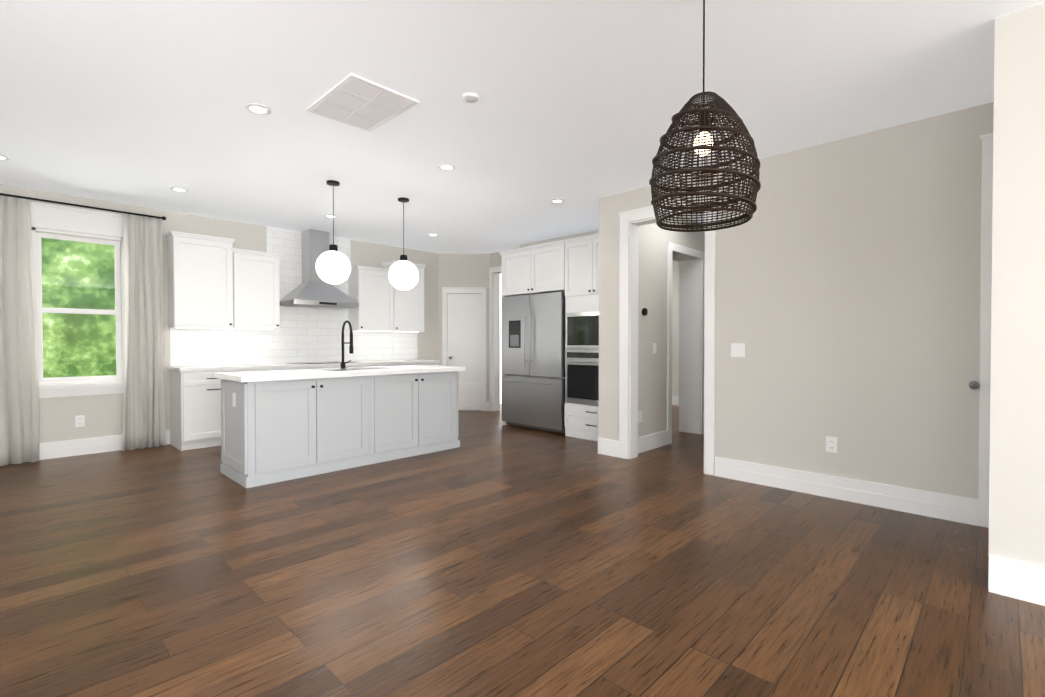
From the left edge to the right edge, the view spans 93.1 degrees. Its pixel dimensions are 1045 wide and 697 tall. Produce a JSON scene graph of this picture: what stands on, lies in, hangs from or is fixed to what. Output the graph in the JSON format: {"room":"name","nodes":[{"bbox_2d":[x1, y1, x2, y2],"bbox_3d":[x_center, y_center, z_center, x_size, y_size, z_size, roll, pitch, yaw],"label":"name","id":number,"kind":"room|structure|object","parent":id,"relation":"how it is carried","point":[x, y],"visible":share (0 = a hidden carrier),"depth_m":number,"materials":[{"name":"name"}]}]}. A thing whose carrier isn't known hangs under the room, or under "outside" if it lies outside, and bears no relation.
{"room":"kitchen","nodes":[
{"label":"kitchen","id":0,"kind":"room"},
{"bbox_2d":[0,184,438,442],"bbox_3d":[-3.443,-0.256,6.674,0.160,2.740,6.800,1,1,44],"label":"wall","id":1,"kind":"structure","parent":0,"point":[103,413],"depth_m":5.80,"materials":[{"name":"paint"}]},
{"bbox_2d":[30,201,124,397],"bbox_3d":[-4.731,-0.489,5.301,0.220,1.980,1.000,1,1,44],"label":"window","id":2,"kind":"structure","parent":1,"relation":"in","point":[63,223],"depth_m":5.27,"materials":[{"name":"white wood"}]},
{"bbox_2d":[75,415,84,426],"bbox_3d":[-4.705,0.772,5.264,0.008,0.120,0.075,1,1,44],"label":"outlet","id":3,"kind":"object","parent":1,"relation":"attached to","point":[79,420],"visible":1,"depth_m":5.26,"materials":[{"name":"white plastic"}]},
{"bbox_2d":[0,193,165,219],"bbox_3d":[-4.854,-1.490,5.002,0.122,0.044,2.057,1,1,44],"label":"curtain rod","id":4,"kind":"object","parent":1,"relation":"attached to","point":[77,205],"visible":0.92,"depth_m":5.18,"materials":[{"name":"black metal"}]},
{"bbox_2d":[0,196,38,465],"bbox_3d":[-5.115,-0.169,4.691,0.097,2.605,0.753,1,1,44],"label":"curtain","id":5,"kind":"object","parent":4,"relation":"hanging from","point":[19,405],"visible":0.98,"depth_m":4.86,"materials":[{"name":"white fabric"}]},
{"bbox_2d":[122,213,165,450],"bbox_3d":[-4.266,-0.179,5.568,0.088,2.605,0.404,1,1,44],"label":"curtain","id":6,"kind":"object","parent":4,"relation":"hanging from","point":[143,416],"visible":1,"depth_m":5.56,"materials":[{"name":"white fabric"}]},
{"bbox_2d":[39,430,169,459],"bbox_3d":[-4.936,1.050,5.020,0.022,0.170,2.265,1,1,44],"label":"baseboard","id":7,"kind":"structure","parent":1,"relation":"attached to","point":[66,448],"depth_m":5.26,"materials":[{"name":"white wood"}]},
{"bbox_2d":[165,231,234,328],"bbox_3d":[-3.824,-0.782,5.895,0.346,1.088,0.648,1,1,44],"label":"upper cabinet","id":8,"kind":"object","parent":1,"relation":"attached to","point":[200,281],"visible":1,"depth_m":5.77,"materials":[{"name":"white wood"}]},
{"bbox_2d":[228,248,281,329],"bbox_3d":[-3.425,-0.732,6.306,0.346,0.978,0.583,1,1,44],"label":"upper cabinet","id":9,"kind":"object","parent":1,"relation":"attached to","point":[256,298],"visible":0.98,"depth_m":6.20,"materials":[{"name":"white wood"}]},
{"bbox_2d":[170,226,417,365],"bbox_3d":[-2.955,-0.710,7.052,0.008,1.840,3.430,1,1,44],"label":"tile backsplash","id":10,"kind":"structure","parent":1,"relation":"attached to","point":[303,334],"depth_m":6.82,"materials":[{"name":"white tile"}]},
{"bbox_2d":[280,229,358,308],"bbox_3d":[-2.797,-1.099,6.831,0.515,1.053,0.900,1,1,44],"label":"range hood","id":11,"kind":"object","parent":1,"relation":"attached to","point":[313,290],"visible":0.92,"depth_m":6.77,"materials":[{"name":"silver metal"}]},
{"bbox_2d":[348,265,392,331],"bbox_3d":[-2.280,-0.732,7.487,0.346,0.948,0.623,1,1,44],"label":"upper cabinet","id":12,"kind":"object","parent":1,"relation":"attached to","point":[370,290],"visible":0.88,"depth_m":7.35,"materials":[{"name":"white wood"}]},
{"bbox_2d":[382,260,425,331],"bbox_3d":[-1.882,-0.807,7.897,0.346,1.088,0.608,1,1,44],"label":"upper cabinet","id":13,"kind":"object","parent":1,"relation":"attached to","point":[408,310],"visible":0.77,"depth_m":7.81,"materials":[{"name":"white wood"}]},
{"bbox_2d":[439,253,489,400],"bbox_3d":[-1.013,-0.280,8.674,0.891,2.740,0.120,0,1,-1],"label":"wall","id":14,"kind":"structure","parent":0,"point":[462,270],"depth_m":8.60,"materials":[{"name":"paint"}]},
{"bbox_2d":[442,287,486,410],"bbox_3d":[-1.012,0.013,8.602,0.780,2.155,0.030,0,1,-1],"label":"door frame","id":15,"kind":"structure","parent":14,"relation":"attached to","point":[446,290],"depth_m":8.59,"materials":[{"name":"white wood"}]},
{"bbox_2d":[447,294,481,409],"bbox_3d":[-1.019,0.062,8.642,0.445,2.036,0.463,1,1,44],"label":"pantry door","id":16,"kind":"structure","parent":14,"relation":"in","point":[463,330],"depth_m":8.63,"materials":[{"name":"white wood"}]},
{"bbox_2d":[500,273,501,403],"bbox_3d":[-0.336,-0.294,9.734,0.038,2.740,1.580,1,1,44],"label":"wall","id":17,"kind":"structure","parent":0,"point":[500,346],"depth_m":9.62,"materials":[{"name":"white paint"}]},
{"bbox_2d":[0,404,1044,696],"bbox_3d":[0.339,1.184,3.511,14.500,0.060,14.000,1,1,44],"label":"floor","id":18,"kind":"structure","parent":0,"point":[490,556],"depth_m":2.45,"materials":[{"name":"brown wood"}]},
{"bbox_2d":[167,364,242,450],"bbox_3d":[-3.732,0.668,5.817,0.613,0.915,0.610,1,1,44],"label":"base cabinet","id":19,"kind":"object","parent":18,"relation":"on","point":[195,405],"depth_m":5.56,"materials":[{"name":"white wood"}]},
{"bbox_2d":[243,363,294,370],"bbox_3d":[-3.321,0.663,6.240,0.613,0.915,0.570,1,1,44],"label":"base cabinet","id":20,"kind":"object","parent":18,"relation":"on","point":[271,366],"depth_m":6.08,"materials":[{"name":"white stone"}]},
{"bbox_2d":[295,361,370,368],"bbox_3d":[-2.761,0.655,6.818,0.613,0.915,1.040,1,1,44],"label":"base cabinet","id":21,"kind":"object","parent":18,"relation":"on","point":[328,364],"depth_m":6.61,"materials":[{"name":"white stone"}]},
{"bbox_2d":[220,372,459,487],"bbox_3d":[-1.737,0.697,5.093,0.748,0.875,2.230,1,1,44],"label":"kitchen island","id":22,"kind":"object","parent":18,"relation":"on","point":[280,425],"depth_m":4.57,"materials":[{"name":"grey wood"}]},
{"bbox_2d":[213,364,464,383],"bbox_3d":[-1.747,0.237,5.097,0.810,0.045,2.320,1,1,44],"label":"island countertop","id":23,"kind":"structure","parent":22,"relation":"on","point":[399,370],"depth_m":4.69,"materials":[{"name":"white stone"}]},
{"bbox_2d":[340,320,353,367],"bbox_3d":[-1.833,-0.044,5.260,0.237,0.510,0.119,1,1,44],"label":"faucet","id":24,"kind":"object","parent":23,"relation":"on","point":[342,364],"visible":1,"depth_m":5.27,"materials":[{"name":"black metal"}]},
{"bbox_2d":[363,360,406,365],"bbox_3d":[-2.183,0.648,7.414,0.613,0.915,0.620,1,1,44],"label":"base cabinet","id":25,"kind":"object","parent":18,"relation":"on","point":[375,362],"depth_m":7.30,"materials":[{"name":"white stone"}]},
{"bbox_2d":[407,359,439,364],"bbox_3d":[-1.751,0.642,7.859,0.613,0.915,0.620,1,1,44],"label":"base cabinet","id":26,"kind":"object","parent":18,"relation":"on","point":[410,361],"depth_m":7.70,"materials":[{"name":"white stone"}]},
{"bbox_2d":[502,292,564,433],"bbox_3d":[0.322,0.191,6.921,1.102,1.840,0.771,1,1,44],"label":"fridge","id":27,"kind":"object","parent":18,"relation":"on","point":[533,359],"visible":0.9,"depth_m":6.62,"materials":[{"name":"silver metal"}]},
{"bbox_2d":[564,233,598,440],"bbox_3d":[1.075,-0.130,6.220,0.896,2.500,0.766,1,1,44],"label":"tall cabinet","id":28,"kind":"object","parent":18,"relation":"on","point":[581,337],"visible":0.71,"depth_m":6.11,"materials":[{"name":"white painted wood"},{"name":"stainless steel"},{"name":"black glass"}]},
{"bbox_2d":[0,0,1044,261],"bbox_3d":[0.339,-1.636,3.476,14.500,0.100,14.000,1,1,44],"label":"ceiling","id":29,"kind":"structure","parent":0,"point":[578,104],"depth_m":3.07,"materials":[{"name":"white paint"}]},
{"bbox_2d":[0,154,9,159],"bbox_3d":[-4.352,-1.589,4.098,0.156,0.008,0.156,1,1,44],"label":"recessed light","id":30,"kind":"object","parent":29,"relation":"in","point":[2,157],"visible":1,"depth_m":4.12,"materials":[{"name":"white"}]},
{"bbox_2d":[170,187,187,191],"bbox_3d":[-3.453,-1.600,4.981,0.156,0.008,0.156,1,1,44],"label":"recessed light","id":31,"kind":"object","parent":29,"relation":"in","point":[179,189],"visible":0.98,"depth_m":4.98,"materials":[{"name":"white"}]},
{"bbox_2d":[245,103,271,114],"bbox_3d":[-1.744,-1.579,3.268,0.156,0.008,0.156,1,1,44],"label":"recessed light","id":32,"kind":"object","parent":29,"relation":"in","point":[259,109],"visible":1,"depth_m":3.26,"materials":[{"name":"white plastic"}]},
{"bbox_2d":[324,214,336,217],"bbox_3d":[-2.338,-1.613,6.031,0.156,0.008,0.156,1,1,44],"label":"recessed light","id":33,"kind":"object","parent":29,"relation":"in","point":[329,215],"visible":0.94,"depth_m":6.01,"materials":[{"name":"white"}]},
{"bbox_2d":[316,180,350,283],"bbox_3d":[-1.823,-1.112,4.772,0.320,0.979,0.320,1,1,44],"label":"globe pendant light","id":34,"kind":"object","parent":29,"relation":"hanging from","point":[333,265],"visible":1,"depth_m":4.68,"materials":[{"name":"white glass"}]},
{"bbox_2d":[306,73,418,131],"bbox_3d":[-1.046,-1.576,3.219,0.630,0.013,0.460,1,1,44],"label":"ceiling vent","id":35,"kind":"object","parent":29,"relation":"in","point":[354,100],"visible":0.98,"depth_m":3.18,"materials":[{"name":"white metal"}]},
{"bbox_2d":[388,197,418,289],"bbox_3d":[-1.280,-1.119,5.332,0.320,0.979,0.320,1,1,44],"label":"globe pendant light","id":36,"kind":"object","parent":29,"relation":"hanging from","point":[403,274],"visible":1,"depth_m":5.24,"materials":[{"name":"white glass"}]},
{"bbox_2d":[438,164,455,170],"bbox_3d":[-0.664,-1.592,4.352,0.156,0.008,0.156,1,1,44],"label":"recessed light","id":37,"kind":"object","parent":29,"relation":"in","point":[448,167],"visible":1,"depth_m":4.35,"materials":[{"name":"white"}]},
{"bbox_2d":[462,92,478,102],"bbox_3d":[-0.327,-1.570,3.106,0.104,0.022,0.104,1,1,44],"label":"smoke detector","id":38,"kind":"object","parent":29,"relation":"attached to","point":[469,97],"visible":0.98,"depth_m":3.08,"materials":[{"name":"white plastic"}]},
{"bbox_2d":[550,199,564,202],"bbox_3d":[0.381,-1.605,5.387,0.156,0.008,0.156,1,1,44],"label":"recessed light","id":39,"kind":"object","parent":29,"relation":"in","point":[557,200],"visible":1,"depth_m":5.37,"materials":[{"name":"white plastic"}]},
{"bbox_2d":[649,0,760,231],"bbox_3d":[0.776,-1.056,2.125,0.449,1.025,0.449,1,1,44],"label":"rattan pendant light","id":40,"kind":"object","parent":29,"relation":"hanging from","point":[703,143],"visible":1,"depth_m":2.00,"materials":[{"name":"black wicker"}]},
{"bbox_2d":[490,230,598,272],"bbox_3d":[0.378,-0.268,7.684,3.920,2.740,0.330,1,1,44],"label":"wall","id":41,"kind":"structure","parent":0,"point":[495,259],"depth_m":7.61,"materials":[{"name":"paint"}]},
{"bbox_2d":[489,266,500,410],"bbox_3d":[-0.189,-0.153,8.347,0.915,2.493,0.170,1,1,44],"label":"door frame","id":42,"kind":"structure","parent":41,"relation":"attached to","point":[494,341],"depth_m":8.59,"materials":[{"name":"white wood"}]},
{"bbox_2d":[499,240,564,424],"bbox_3d":[0.333,-0.139,6.964,1.200,2.500,0.728,1,1,44],"label":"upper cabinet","id":43,"kind":"object","parent":41,"relation":"attached to","point":[535,269],"visible":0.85,"depth_m":6.67,"materials":[{"name":"white wood"}]},
{"bbox_2d":[599,191,704,440],"bbox_3d":[2.541,-0.258,6.826,0.380,2.740,4.550,1,1,44],"label":"wall","id":44,"kind":"structure","parent":0,"point":[654,238],"depth_m":5.39,"materials":[{"name":"paint"}]},
{"bbox_2d":[598,438,618,457],"bbox_3d":[0.912,1.047,5.242,0.270,0.170,0.016,1,1,44],"label":"baseboard","id":45,"kind":"structure","parent":44,"relation":"attached to","point":[608,447],"depth_m":5.23,"materials":[{"name":"white wood"}]},
{"bbox_2d":[642,308,647,315],"bbox_3d":[1.337,-0.400,5.408,0.024,0.084,0.084,1,1,44],"label":"thermostat","id":46,"kind":"object","parent":44,"relation":"attached to","point":[644,311],"visible":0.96,"depth_m":5.39,"materials":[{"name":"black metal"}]},
{"bbox_2d":[638,430,667,453],"bbox_3d":[1.421,1.044,5.518,0.016,0.170,0.790,1,1,44],"label":"baseboard","id":47,"kind":"structure","parent":44,"relation":"attached to","point":[659,439],"depth_m":5.54,"materials":[{"name":"white wood"}]},
{"bbox_2d":[653,343,656,353],"bbox_3d":[1.492,-0.002,5.583,0.008,0.120,0.075,1,1,44],"label":"light switch","id":48,"kind":"object","parent":44,"relation":"attached to","point":[654,348],"visible":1,"depth_m":5.58,"materials":[{"name":"white plastic"}]},
{"bbox_2d":[667,242,704,443],"bbox_3d":[1.938,-0.066,6.250,0.320,2.372,1.000,1,1,44],"label":"door frame","id":49,"kind":"structure","parent":44,"relation":"attached to","point":[691,346],"depth_m":6.49,"materials":[{"name":"white wood"}]},
{"bbox_2d":[672,261,678,395],"bbox_3d":[2.895,-0.291,9.547,5.260,2.740,0.150,1,1,44],"label":"wall","id":50,"kind":"structure","parent":0,"point":[675,328],"depth_m":9.41,"materials":[{"name":"paint"}]},
{"bbox_2d":[672,396,678,405],"bbox_3d":[2.471,0.990,9.858,3.920,0.170,0.016,1,1,44],"label":"baseboard","id":51,"kind":"structure","parent":50,"relation":"attached to","point":[675,399],"depth_m":9.42,"materials":[{"name":"white wood"}]},
{"bbox_2d":[702,167,725,457],"bbox_3d":[3.305,-0.248,6.085,0.150,2.740,4.550,1,1,44],"label":"wall","id":52,"kind":"structure","parent":0,"point":[720,234],"depth_m":4.42,"materials":[{"name":"paint"}]},
{"bbox_2d":[630,102,993,498],"bbox_3d":[2.150,-0.224,4.140,2.800,2.740,0.150,1,1,44],"label":"wall","id":53,"kind":"structure","parent":0,"point":[848,290],"depth_m":3.67,"materials":[{"name":"paint"}]},
{"bbox_2d":[618,195,715,475],"bbox_3d":[1.417,-0.130,4.835,1.020,2.535,0.175,1,1,44],"label":"door frame","id":54,"kind":"structure","parent":53,"relation":"attached to","point":[628,352],"depth_m":5.06,"materials":[{"name":"white wood"}]},
{"bbox_2d":[731,343,744,356],"bbox_3d":[1.872,0.014,4.302,0.120,0.120,0.008,1,1,44],"label":"light switch","id":55,"kind":"object","parent":53,"relation":"attached to","point":[737,349],"visible":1,"depth_m":4.30,"materials":[{"name":"white plastic"}]},
{"bbox_2d":[826,436,836,452],"bbox_3d":[2.382,0.740,3.817,0.075,0.120,0.008,1,1,44],"label":"outlet","id":56,"kind":"object","parent":53,"relation":"attached to","point":[831,444],"visible":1,"depth_m":3.81,"materials":[{"name":"white plastic"}]},
{"bbox_2d":[714,457,977,525],"bbox_3d":[2.353,1.065,3.840,1.740,0.170,0.022,1,1,44],"label":"baseboard","id":57,"kind":"structure","parent":53,"relation":"attached to","point":[954,508],"depth_m":3.69,"materials":[{"name":"white wood"}]},
{"bbox_2d":[978,133,992,527],"bbox_3d":[2.996,-0.110,3.200,0.075,2.535,0.025,1,1,44],"label":"door frame","id":58,"kind":"structure","parent":53,"relation":"attached to","point":[985,326],"depth_m":3.19,"materials":[{"name":"white wood"}]},
{"bbox_2d":[969,381,979,388],"bbox_3d":[2.938,0.237,3.220,0.053,0.054,0.082,1,1,44],"label":"door knob","id":59,"kind":"object","parent":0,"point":[974,385],"visible":1,"depth_m":3.19,"materials":[{"name":"silver metal"}]},
{"bbox_2d":[988,2,1044,589],"bbox_3d":[4.134,-0.181,0.656,5.100,2.740,0.150,1,1,44],"label":"wall","id":60,"kind":"structure","parent":0,"point":[1017,470],"depth_m":2.30,"materials":[{"name":"paint"}]},
{"bbox_2d":[989,555,1044,605],"bbox_3d":[4.075,1.105,0.610,5.098,0.170,0.022,1,1,44],"label":"baseboard","id":61,"kind":"structure","parent":60,"relation":"attached to","point":[1017,580],"depth_m":2.31,"materials":[{"name":"white wood"}]},
{"label":"outside","id":62,"kind":"structure","parent":0,"visible":0},
{"bbox_2d":[41,238,115,377],"bbox_3d":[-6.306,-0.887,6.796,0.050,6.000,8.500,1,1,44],"label":"trees","id":63,"kind":"object","parent":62,"point":[98,355],"depth_m":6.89,"materials":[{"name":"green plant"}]}
]}

